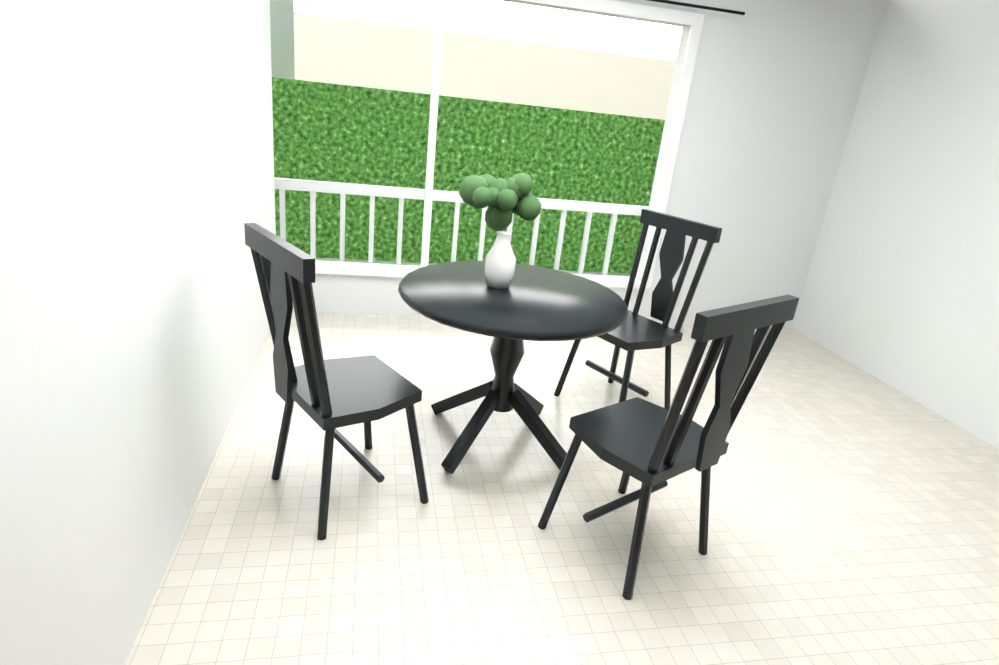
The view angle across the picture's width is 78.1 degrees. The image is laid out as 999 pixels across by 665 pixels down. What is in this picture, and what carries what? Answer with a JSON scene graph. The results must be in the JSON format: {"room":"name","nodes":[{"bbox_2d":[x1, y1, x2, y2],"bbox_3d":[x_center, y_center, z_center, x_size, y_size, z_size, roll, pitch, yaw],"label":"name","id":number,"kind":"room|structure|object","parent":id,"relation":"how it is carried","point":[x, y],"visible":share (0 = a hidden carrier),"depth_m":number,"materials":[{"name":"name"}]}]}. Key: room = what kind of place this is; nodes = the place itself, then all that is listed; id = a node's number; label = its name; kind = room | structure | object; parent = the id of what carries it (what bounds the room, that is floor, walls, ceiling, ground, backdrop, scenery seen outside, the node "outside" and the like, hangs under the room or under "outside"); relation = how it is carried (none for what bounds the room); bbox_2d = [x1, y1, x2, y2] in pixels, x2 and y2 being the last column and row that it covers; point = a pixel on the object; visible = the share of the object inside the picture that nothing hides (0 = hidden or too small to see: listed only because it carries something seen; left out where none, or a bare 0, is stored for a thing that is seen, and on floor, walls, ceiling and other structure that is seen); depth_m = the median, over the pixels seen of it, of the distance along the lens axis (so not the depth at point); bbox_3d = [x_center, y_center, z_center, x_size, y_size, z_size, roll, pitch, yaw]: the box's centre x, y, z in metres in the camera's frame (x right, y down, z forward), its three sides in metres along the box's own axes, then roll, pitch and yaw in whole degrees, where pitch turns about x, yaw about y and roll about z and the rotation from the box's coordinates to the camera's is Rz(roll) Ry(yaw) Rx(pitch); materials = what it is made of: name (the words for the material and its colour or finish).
{"room":"dining room","nodes":[
{"label":"dining room","id":0,"kind":"room"},
{"bbox_2d":[0,0,998,664],"bbox_3d":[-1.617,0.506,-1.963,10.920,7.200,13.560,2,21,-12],"label":"wall","id":1,"kind":"structure","parent":0,"point":[836,170],"depth_m":2.56,"materials":[{"name":"white paint"}]},
{"bbox_2d":[315,0,704,288],"bbox_3d":[-0.427,-1.238,3.937,3.384,1.848,0.036,2,21,-12],"label":"window frame","id":2,"kind":"structure","parent":1,"relation":"attached to","point":[694,20],"depth_m":4.03,"materials":[{"name":"white"}]},
{"bbox_2d":[647,0,744,14],"bbox_3d":[-0.316,-2.091,3.530,3.840,0.017,0.019,2,21,-12],"label":"curtain rod","id":3,"kind":"object","parent":1,"relation":"attached to","point":[702,7],"visible":1,"depth_m":3.86,"materials":[{"name":"black metal"}]},
{"bbox_2d":[125,311,998,664],"bbox_3d":[-1.792,1.962,-1.344,10.920,0.060,13.440,2,21,-12],"label":"floor","id":4,"kind":"structure","parent":0,"point":[853,513],"depth_m":2.33,"materials":[{"name":"beige tile"}]},
{"bbox_2d":[244,223,428,539],"bbox_3d":[-0.565,0.150,2.242,0.505,1.023,0.485,-11,27,-39],"label":"chair","id":5,"kind":"object","parent":4,"relation":"on","point":[329,396],"visible":1,"depth_m":2.10,"materials":[{"name":"black paint"}]},
{"bbox_2d":[398,261,628,473],"bbox_3d":[0.025,0.164,2.770,0.984,0.738,0.984,2,21,-12],"label":"kitchen table","id":6,"kind":"object","parent":4,"relation":"on","point":[533,303],"visible":0.96,"depth_m":2.62,"materials":[{"name":"black paint"}]},
{"bbox_2d":[459,173,540,288],"bbox_3d":[-0.011,-0.440,2.613,0.345,0.486,0.319,2,21,-12],"label":"vase","id":7,"kind":"object","parent":6,"relation":"on","point":[504,200],"visible":1,"depth_m":2.53,"materials":[{"name":"white ceramic"}]},
{"bbox_2d":[554,209,721,409],"bbox_3d":[0.692,-0.080,3.209,0.504,1.023,0.485,-10,26,-36],"label":"chair","id":8,"kind":"object","parent":4,"relation":"on","point":[633,332],"visible":0.83,"depth_m":3.21,"materials":[{"name":"black paint"}]},
{"bbox_2d":[538,295,798,599],"bbox_3d":[0.534,0.315,2.127,0.485,1.023,0.504,-10,26,-36],"label":"chair","id":9,"kind":"object","parent":4,"relation":"on","point":[652,447],"visible":1,"depth_m":1.96,"materials":[{"name":"black paint"}]},
{"label":"outside","id":10,"kind":"structure","parent":0,"visible":0},
{"bbox_2d":[270,0,682,275],"bbox_3d":[-0.651,-3.378,5.285,12.000,6.600,3.840,2,21,-12],"label":"view","id":11,"kind":"structure","parent":10,"point":[566,110],"depth_m":5.83,"materials":[{"name":"green plant"}]}
]}

